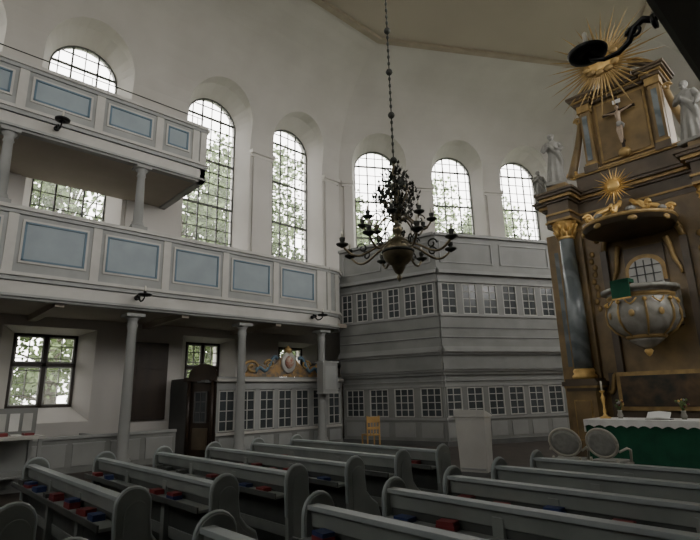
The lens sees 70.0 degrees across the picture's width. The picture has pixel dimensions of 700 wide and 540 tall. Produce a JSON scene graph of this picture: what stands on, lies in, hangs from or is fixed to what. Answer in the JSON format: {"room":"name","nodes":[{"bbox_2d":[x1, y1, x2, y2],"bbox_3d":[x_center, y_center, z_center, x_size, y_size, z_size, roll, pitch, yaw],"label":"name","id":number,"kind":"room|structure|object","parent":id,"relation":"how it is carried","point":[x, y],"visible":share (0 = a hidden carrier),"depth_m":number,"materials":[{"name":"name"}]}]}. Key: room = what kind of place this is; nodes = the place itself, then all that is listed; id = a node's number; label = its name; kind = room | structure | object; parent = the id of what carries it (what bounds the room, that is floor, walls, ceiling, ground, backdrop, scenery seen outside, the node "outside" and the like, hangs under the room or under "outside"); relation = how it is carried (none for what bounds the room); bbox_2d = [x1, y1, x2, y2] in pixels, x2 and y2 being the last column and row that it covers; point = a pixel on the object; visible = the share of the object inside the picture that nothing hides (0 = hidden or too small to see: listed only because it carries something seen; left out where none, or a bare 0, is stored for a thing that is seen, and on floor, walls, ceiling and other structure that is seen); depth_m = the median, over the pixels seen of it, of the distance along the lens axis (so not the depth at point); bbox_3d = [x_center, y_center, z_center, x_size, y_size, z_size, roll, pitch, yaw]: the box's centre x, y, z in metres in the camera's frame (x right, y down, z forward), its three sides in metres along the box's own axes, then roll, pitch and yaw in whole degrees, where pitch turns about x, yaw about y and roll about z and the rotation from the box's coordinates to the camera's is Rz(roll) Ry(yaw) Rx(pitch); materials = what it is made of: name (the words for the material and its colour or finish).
{"room":"house of worship","nodes":[
{"label":"house of worship","id":0,"kind":"room"},
{"bbox_2d":[0,0,376,436],"bbox_3d":[-7.930,-3.417,13.819,23.778,17.000,5.000,11,-19,-42],"label":"wall","id":1,"kind":"structure","parent":0,"point":[294,66],"depth_m":18.17,"materials":[{"name":"white paint"}]},
{"bbox_2d":[4,333,78,408],"bbox_3d":[-8.741,2.867,14.235,1.640,2.050,0.080,11,-19,-42],"label":"window","id":2,"kind":"structure","parent":1,"relation":"in","point":[43,364],"depth_m":14.18,"materials":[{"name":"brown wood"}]},
{"bbox_2d":[29,46,116,221],"bbox_3d":[-8.937,-4.470,16.378,2.160,6.430,0.080,11,-19,-42],"label":"window","id":3,"kind":"structure","parent":1,"relation":"in","point":[58,61],"depth_m":16.50,"materials":[{"name":"clear glass"}]},
{"bbox_2d":[0,43,209,209],"bbox_3d":[-10.546,-4.396,11.520,14.400,2.114,3.040,11,-19,-42],"label":"gallery","id":4,"kind":"object","parent":1,"relation":"attached to","point":[107,134],"visible":1,"depth_m":13.50,"materials":[{"name":"grey paint"}]},
{"bbox_2d":[54,111,70,130],"bbox_3d":[-7.017,-3.594,12.119,0.338,0.379,0.744,11,-19,-42],"label":"lamp","id":5,"kind":"object","parent":4,"relation":"attached to","point":[62,119],"visible":1,"depth_m":11.98,"materials":[{"name":"black metal"}]},
{"bbox_2d":[130,342,168,420],"bbox_3d":[-6.252,3.449,15.577,1.100,2.350,0.130,11,-19,-42],"label":"framed board","id":6,"kind":"object","parent":1,"relation":"attached to","point":[151,359],"visible":0.91,"depth_m":15.54,"materials":[{"name":"brown wood"}]},
{"bbox_2d":[7,148,339,268],"bbox_3d":[-8.647,-3.525,15.174,22.320,4.700,0.250,11,-19,-42],"label":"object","id":7,"kind":"structure","parent":1,"relation":"attached to","point":[166,221],"depth_m":19.80,"materials":[{"name":"white paint"}]},
{"bbox_2d":[0,201,346,335],"bbox_3d":[-8.250,-0.051,12.547,20.411,2.230,3.040,11,-19,-42],"label":"gallery","id":8,"kind":"object","parent":1,"relation":"attached to","point":[53,264],"visible":1,"depth_m":13.46,"materials":[{"name":"grey paint"}]},
{"bbox_2d":[0,124,21,202],"bbox_3d":[-8.024,-2.399,11.609,0.408,1.860,0.408,11,-19,-42],"label":"column","id":9,"kind":"structure","parent":8,"relation":"on","point":[9,133],"depth_m":11.59,"materials":[{"name":"paint"}]},
{"bbox_2d":[129,163,151,229],"bbox_3d":[-5.755,-1.941,13.672,0.408,1.860,0.408,11,-19,-42],"label":"column","id":10,"kind":"structure","parent":8,"relation":"on","point":[142,170],"depth_m":13.61,"materials":[{"name":"paint"}]},
{"bbox_2d":[134,286,151,301],"bbox_3d":[-5.266,0.620,12.656,0.338,0.379,0.744,11,-19,-42],"label":"lamp","id":11,"kind":"object","parent":8,"relation":"attached to","point":[145,294],"visible":1,"depth_m":12.52,"materials":[{"name":"black metal"}]},
{"bbox_2d":[311,308,327,319],"bbox_3d":[-1.030,1.475,16.509,0.338,0.379,0.744,11,-19,-42],"label":"lamp","id":12,"kind":"object","parent":8,"relation":"attached to","point":[322,315],"visible":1,"depth_m":16.39,"materials":[{"name":"black metal"}]},
{"bbox_2d":[184,342,219,377],"bbox_3d":[-5.192,3.583,17.462,1.300,2.050,0.080,11,-19,-42],"label":"window","id":13,"kind":"structure","parent":1,"relation":"in","point":[202,345],"depth_m":17.57,"materials":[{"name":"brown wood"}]},
{"bbox_2d":[181,98,234,246],"bbox_3d":[-5.498,-3.776,19.506,2.160,6.430,0.080,11,-19,-42],"label":"window","id":14,"kind":"structure","parent":1,"relation":"in","point":[192,111],"depth_m":19.73,"materials":[{"name":"clear glass"}]},
{"bbox_2d":[271,130,306,261],"bbox_3d":[-2.754,-3.222,22.002,2.160,6.430,0.080,11,-19,-42],"label":"window","id":15,"kind":"structure","parent":1,"relation":"in","point":[289,132],"depth_m":22.16,"materials":[{"name":"clear glass"}]},
{"bbox_2d":[278,347,301,365],"bbox_3d":[-2.412,4.144,19.991,1.200,2.050,0.080,11,-19,-42],"label":"window","id":16,"kind":"structure","parent":1,"relation":"in","point":[279,348],"depth_m":20.36,"materials":[{"name":"brown wood"}]},
{"bbox_2d":[0,436,557,507],"bbox_3d":[2.286,4.182,9.558,35.260,0.300,21.960,11,-19,-42],"label":"floor","id":17,"kind":"structure","parent":0,"point":[514,454],"depth_m":13.34,"materials":[{"name":"stone"}]},
{"bbox_2d":[0,502,36,539],"bbox_3d":[-3.074,2.271,4.131,0.581,1.043,3.016,11,-19,-42],"label":"pew","id":18,"kind":"object","parent":17,"relation":"on","point":[18,520],"visible":1,"depth_m":3.14,"materials":[{"name":"paint"}]},
{"bbox_2d":[0,408,45,494],"bbox_3d":[-6.388,3.341,9.138,1.200,1.550,0.900,11,-19,-42],"label":"table","id":19,"kind":"object","parent":17,"relation":"on","point":[17,425],"visible":0.8,"depth_m":9.57,"materials":[{"name":"paint"}]},
{"bbox_2d":[63,537,88,539],"bbox_3d":[-0.308,1.487,1.264,0.581,1.043,2.796,11,-19,-42],"label":"pew","id":20,"kind":"object","parent":17,"relation":"on","point":[69,538],"visible":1,"depth_m":2.32,"materials":[{"name":"paint"}]},
{"bbox_2d":[11,457,155,539],"bbox_3d":[-2.531,2.380,4.625,0.581,1.043,3.016,11,-19,-42],"label":"pew","id":21,"kind":"object","parent":17,"relation":"on","point":[128,512],"visible":0.85,"depth_m":4.10,"materials":[{"name":"paint"}]},
{"bbox_2d":[30,429,176,473],"bbox_3d":[-7.042,4.649,12.873,4.400,0.850,2.030,11,-19,-42],"label":"rail","id":22,"kind":"object","parent":17,"relation":"on","point":[76,453],"visible":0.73,"depth_m":12.23,"materials":[{"name":"paint"}]},
{"bbox_2d":[115,312,145,463],"bbox_3d":[-5.613,3.014,12.596,0.459,3.820,0.459,11,-19,-42],"label":"column","id":23,"kind":"structure","parent":17,"relation":"on","point":[122,446],"depth_m":12.50,"materials":[{"name":"paint"}]},
{"bbox_2d":[84,451,257,539],"bbox_3d":[-1.988,2.490,5.119,0.581,1.043,3.016,11,-19,-42],"label":"pew","id":24,"kind":"object","parent":17,"relation":"on","point":[171,519],"visible":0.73,"depth_m":4.55,"materials":[{"name":"paint"}]},
{"bbox_2d":[192,510,256,539],"bbox_3d":[0.235,1.596,1.758,0.581,1.043,2.796,11,-19,-42],"label":"pew","id":25,"kind":"object","parent":17,"relation":"on","point":[216,524],"visible":1,"depth_m":2.71,"materials":[{"name":"paint"}]},
{"bbox_2d":[147,446,308,539],"bbox_3d":[-1.445,2.599,5.613,0.581,1.043,3.016,11,-19,-42],"label":"pew","id":26,"kind":"object","parent":17,"relation":"on","point":[275,514],"visible":0.57,"depth_m":4.83,"materials":[{"name":"paint"}]},
{"bbox_2d":[232,323,252,450],"bbox_3d":[-3.227,3.495,14.765,0.459,3.820,0.459,11,-19,-42],"label":"column","id":27,"kind":"structure","parent":17,"relation":"on","point":[240,388],"depth_m":14.67,"materials":[{"name":"paint"}]},
{"bbox_2d":[169,364,343,456],"bbox_3d":[-2.994,4.582,16.768,5.512,2.670,2.270,11,-19,-42],"label":"lodge","id":28,"kind":"object","parent":17,"relation":"on","point":[202,404],"visible":0.77,"depth_m":15.46,"materials":[{"name":"paint"}]},
{"bbox_2d":[245,346,316,376],"bbox_3d":[-2.044,3.017,16.530,3.480,1.014,0.288,11,-19,-42],"label":"carved crest","id":29,"kind":"object","parent":28,"relation":"on","point":[286,365],"visible":0.81,"depth_m":16.34,"materials":[{"name":"wood"}]},
{"bbox_2d":[205,441,380,515],"bbox_3d":[-0.902,2.709,6.106,0.581,1.043,3.016,11,-19,-42],"label":"pew","id":30,"kind":"object","parent":17,"relation":"on","point":[347,489],"visible":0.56,"depth_m":5.24,"materials":[{"name":"paint"}]},
{"bbox_2d":[312,330,330,440],"bbox_3d":[-0.945,3.956,16.841,0.459,3.820,0.459,11,-19,-42],"label":"column","id":31,"kind":"structure","parent":17,"relation":"on","point":[322,425],"depth_m":16.62,"materials":[{"name":"paint"}]},
{"bbox_2d":[316,361,338,393],"bbox_3d":[-0.741,3.586,16.700,0.700,1.060,0.340,11,-19,-42],"label":"hymn board","id":32,"kind":"object","parent":31,"relation":"attached to","point":[327,371],"visible":1,"depth_m":16.55,"materials":[{"name":"paint"}]},
{"bbox_2d":[250,438,420,515],"bbox_3d":[-0.359,2.819,6.600,0.581,1.043,3.016,11,-19,-42],"label":"pew","id":33,"kind":"object","parent":17,"relation":"on","point":[379,468],"visible":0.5,"depth_m":5.83,"materials":[{"name":"paint"}]},
{"bbox_2d":[290,434,450,493],"bbox_3d":[0.184,2.928,7.094,0.581,1.043,3.016,11,-19,-42],"label":"pew","id":34,"kind":"object","parent":17,"relation":"on","point":[428,475],"visible":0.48,"depth_m":6.25,"materials":[{"name":"paint"}]},
{"bbox_2d":[362,416,380,444],"bbox_3d":[0.642,5.026,15.462,0.448,1.000,0.444,4,-15,-21],"label":"wooden chair","id":35,"kind":"object","parent":17,"relation":"on","point":[375,419],"visible":0.81,"depth_m":15.32,"materials":[{"name":"brown wood"}]},
{"bbox_2d":[292,490,488,539],"bbox_3d":[0.778,1.706,2.252,0.581,1.043,2.796,11,-19,-42],"label":"pew","id":36,"kind":"object","parent":17,"relation":"on","point":[319,511],"visible":0.91,"depth_m":2.90,"materials":[{"name":"paint"}]},
{"bbox_2d":[311,232,569,446],"bbox_3d":[4.389,2.885,19.655,11.188,7.000,6.016,3,-15,-17],"label":"lodge","id":37,"kind":"object","parent":17,"relation":"on","point":[474,327],"visible":0.7,"depth_m":17.11,"materials":[{"name":"paint"}]},
{"bbox_2d":[453,410,492,477],"bbox_3d":[2.583,3.549,10.332,0.660,1.289,0.500,-10,-16,31],"label":"lectern","id":38,"kind":"object","parent":17,"relation":"on","point":[473,427],"visible":0.89,"depth_m":10.15,"materials":[{"name":"paint"}]},
{"bbox_2d":[377,476,699,539],"bbox_3d":[1.321,1.815,2.746,0.581,1.043,2.796,11,-19,-42],"label":"pew","id":39,"kind":"object","parent":17,"relation":"on","point":[489,520],"visible":0.8,"depth_m":3.02,"materials":[{"name":"paint"}]},
{"bbox_2d":[548,427,590,460],"bbox_3d":[3.762,3.211,8.549,0.620,1.026,0.550,-12,-18,37],"label":"upholstered chair","id":40,"kind":"object","parent":17,"relation":"on","point":[565,442],"visible":0.79,"depth_m":8.45,"materials":[{"name":"paint"}]},
{"bbox_2d":[443,465,699,532],"bbox_3d":[1.863,1.925,3.240,0.581,1.043,2.796,11,-19,-42],"label":"pew","id":41,"kind":"object","parent":17,"relation":"on","point":[657,512],"visible":0.59,"depth_m":3.40,"materials":[{"name":"paint"}]},
{"bbox_2d":[491,456,699,502],"bbox_3d":[2.406,2.034,3.733,0.581,1.043,2.796,11,-19,-42],"label":"pew","id":42,"kind":"object","parent":17,"relation":"on","point":[636,486],"visible":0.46,"depth_m":4.02,"materials":[{"name":"paint"}]},
{"bbox_2d":[585,428,633,463],"bbox_3d":[4.274,3.119,8.231,0.550,1.026,0.620,9,-17,-36],"label":"upholstered chair","id":43,"kind":"object","parent":17,"relation":"on","point":[602,443],"visible":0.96,"depth_m":8.15,"materials":[{"name":"paint"}]},
{"bbox_2d":[530,449,699,482],"bbox_3d":[2.949,2.144,4.227,0.581,1.043,2.796,11,-19,-42],"label":"pew","id":44,"kind":"object","parent":17,"relation":"on","point":[537,460],"visible":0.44,"depth_m":4.61,"materials":[{"name":"paint"}]},
{"bbox_2d":[532,8,699,456],"bbox_3d":[6.612,-1.390,11.715,2.944,11.344,4.940,11,-19,-42],"label":"altar","id":45,"kind":"object","parent":17,"relation":"on","point":[624,249],"visible":0.99,"depth_m":11.78,"materials":[{"name":"wood"}]},
{"bbox_2d":[583,417,699,468],"bbox_3d":[5.956,3.399,9.567,0.948,1.045,2.450,11,-19,-42],"label":"altar table","id":46,"kind":"object","parent":17,"relation":"on","point":[675,442],"visible":0.77,"depth_m":9.28,"materials":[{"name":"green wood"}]},
{"bbox_2d":[599,381,610,417],"bbox_3d":[5.324,2.723,10.523,0.217,0.760,0.220,11,-19,-42],"label":"candlestick","id":47,"kind":"object","parent":46,"relation":"on","point":[605,415],"visible":1,"depth_m":10.48,"materials":[{"name":"metal"}]},
{"bbox_2d":[614,399,623,417],"bbox_3d":[5.558,2.862,10.311,0.174,0.377,0.217,11,-19,-42],"label":"flower vase","id":48,"kind":"object","parent":46,"relation":"on","point":[620,403],"visible":1,"depth_m":10.28,"materials":[{"name":"ceramic"}]},
{"bbox_2d":[646,411,672,419],"bbox_3d":[5.937,2.790,9.609,0.200,0.152,0.440,11,-19,-42],"label":"book","id":49,"kind":"object","parent":46,"relation":"on","point":[661,415],"visible":1,"depth_m":9.57,"materials":[{"name":"white paper"}]},
{"bbox_2d":[674,399,688,419],"bbox_3d":[6.291,2.628,9.454,0.204,0.381,0.212,11,-19,-42],"label":"flower vase","id":50,"kind":"object","parent":46,"relation":"on","point":[682,404],"visible":1,"depth_m":9.44,"materials":[{"name":"ceramic"}]},
{"bbox_3d":[-6.471,3.156,7.339,0.581,1.043,4.016,11,-19,-42],"label":"pew","id":51,"kind":"object","parent":17,"relation":"on","visible":0},
{"bbox_2d":[18,454,636,539],"bbox_3d":[-2.314,2.522,5.800,5.966,0.394,11.882,11,-19,-42],"label":"books","id":52,"kind":"object","parent":51,"relation":"on","point":[90,513],"visible":0.34,"depth_m":4.17,"materials":[{"name":"paper"}]},
{"bbox_2d":[339,43,576,435],"bbox_3d":[6.159,-1.602,22.510,13.448,17.000,5.000,2,-14,-12],"label":"wall","id":53,"kind":"structure","parent":0,"point":[486,114],"depth_m":24.00,"materials":[{"name":"white paint"}]},
{"bbox_2d":[354,152,393,246],"bbox_3d":[1.278,-2.784,24.164,2.160,6.430,0.080,2,-14,-12],"label":"window","id":54,"kind":"structure","parent":53,"relation":"in","point":[382,155],"depth_m":24.38,"materials":[{"name":"clear glass"}]},
{"bbox_2d":[341,180,504,248],"bbox_3d":[5.714,-1.698,23.941,12.425,4.700,0.250,2,-14,-12],"label":"trim","id":55,"kind":"structure","parent":53,"relation":"attached to","point":[495,219],"depth_m":23.91,"materials":[{"name":"white paint"}]},
{"bbox_2d":[432,158,474,234],"bbox_3d":[5.161,-2.677,24.982,2.160,6.430,0.080,2,-14,-12],"label":"window","id":56,"kind":"structure","parent":53,"relation":"in","point":[441,159],"depth_m":25.26,"materials":[{"name":"clear glass"}]},
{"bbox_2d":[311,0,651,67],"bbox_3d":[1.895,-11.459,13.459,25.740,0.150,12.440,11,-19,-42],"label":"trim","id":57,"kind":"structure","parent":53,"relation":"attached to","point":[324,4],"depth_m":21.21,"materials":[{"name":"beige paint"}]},
{"bbox_2d":[500,163,540,239],"bbox_3d":[8.731,-2.579,25.734,2.160,6.430,0.080,2,-14,-12],"label":"window","id":58,"kind":"structure","parent":53,"relation":"in","point":[520,165],"depth_m":25.96,"materials":[{"name":"clear glass"}]},
{"bbox_2d":[326,0,645,60],"bbox_3d":[1.889,-11.692,13.517,25.360,0.370,12.060,11,-19,-42],"label":"ceiling","id":59,"kind":"structure","parent":0,"point":[534,28],"depth_m":20.03,"materials":[{"name":"paint"}]},
{"bbox_2d":[336,0,457,281],"bbox_3d":[0.478,-6.157,7.994,1.592,12.970,1.592,11,-19,-42],"label":"brass chandelier","id":60,"kind":"object","parent":59,"relation":"hanging from","point":[398,251],"visible":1,"depth_m":6.54,"materials":[{"name":"brown metal"}]},
{"bbox_2d":[572,37,699,187],"bbox_3d":[13.161,-1.971,21.732,5.000,17.000,8.131,11,-19,-42],"label":"wall","id":61,"kind":"structure","parent":0,"point":[676,62],"depth_m":21.82,"materials":[{"name":"white paint"}]},
{"bbox_2d":[641,11,681,54],"bbox_3d":[13.504,-3.684,14.897,5.000,17.000,13.448,-5,-15,15],"label":"wall","id":62,"kind":"structure","parent":0,"point":[664,38],"depth_m":20.88,"materials":[{"name":"white paint"}]},
{"bbox_3d":[3.651,-6.701,1.814,23.778,17.000,5.000,11,-19,-42],"label":"wall","id":63,"kind":"structure","parent":0,"visible":0},
{"bbox_2d":[646,0,699,80],"bbox_3d":[1.603,-3.388,0.116,16.500,2.150,4.630,11,-19,-42],"label":"gallery","id":64,"kind":"object","parent":63,"relation":"attached to","point":[680,19],"visible":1,"depth_m":3.15,"materials":[{"name":"grey paint"}]},
{"bbox_2d":[567,12,658,66],"bbox_3d":[1.757,-1.562,3.374,0.260,0.292,0.572,11,-19,-42],"label":"lamp","id":65,"kind":"object","parent":64,"relation":"attached to","point":[587,53],"visible":0.99,"depth_m":3.38,"materials":[{"name":"black metal"}]},
{"label":"outside","id":66,"kind":"structure","parent":0,"visible":0},
{"bbox_3d":[7.621,5.242,12.998,150.000,0.250,130.000,11,-19,-42],"label":"ground","id":67,"kind":"structure","parent":66,"visible":0},
{"bbox_2d":[16,337,36,358],"bbox_3d":[-20.183,-0.070,23.073,10.286,16.394,11.532,11,-19,-42],"label":"leafy tree","id":68,"kind":"object","parent":67,"relation":"on","point":[23,340],"visible":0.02,"depth_m":23.67,"materials":[{"name":"green plant"}]},
{"bbox_2d":[9,179,103,404],"bbox_3d":[-16.267,-0.549,28.007,10.631,19.518,10.311,2,-14,-12],"label":"leafy tree","id":69,"kind":"object","parent":67,"relation":"on","point":[46,199],"visible":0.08,"depth_m":26.52,"materials":[{"name":"green plant"}]},
{"bbox_2d":[98,144,230,377],"bbox_3d":[-10.459,-0.002,29.562,10.047,18.927,10.167,-2,-14,1],"label":"leafy tree","id":70,"kind":"object","parent":67,"relation":"on","point":[192,207],"visible":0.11,"depth_m":28.73,"materials":[{"name":"green plant"}]},
{"bbox_2d":[188,131,303,371],"bbox_3d":[-7.333,0.884,34.172,10.208,19.287,10.462,-11,-17,34],"label":"leafy tree","id":71,"kind":"object","parent":67,"relation":"on","point":[275,247],"visible":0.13,"depth_m":33.32,"materials":[{"name":"green plant"}]},
{"bbox_2d":[280,189,382,355],"bbox_3d":[-1.345,2.284,36.538,10.287,17.426,9.668,-9,-16,29],"label":"leafy tree","id":72,"kind":"object","parent":67,"relation":"on","point":[359,232],"visible":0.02,"depth_m":36.83,"materials":[{"name":"green plant"}]},
{"bbox_2d":[389,175,462,237],"bbox_3d":[5.648,1.743,40.019,10.511,19.819,10.173,7,-16,-30],"label":"leafy tree","id":73,"kind":"object","parent":67,"relation":"on","point":[448,177],"visible":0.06,"depth_m":38.80,"materials":[{"name":"green plant"}]},
{"bbox_2d":[452,196,533,238],"bbox_3d":[11.366,2.274,40.996,10.763,18.985,10.792,0,-14,-5],"label":"leafy tree","id":74,"kind":"object","parent":67,"relation":"on","point":[509,221],"visible":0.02,"depth_m":41.17,"materials":[{"name":"green plant"}]}
]}

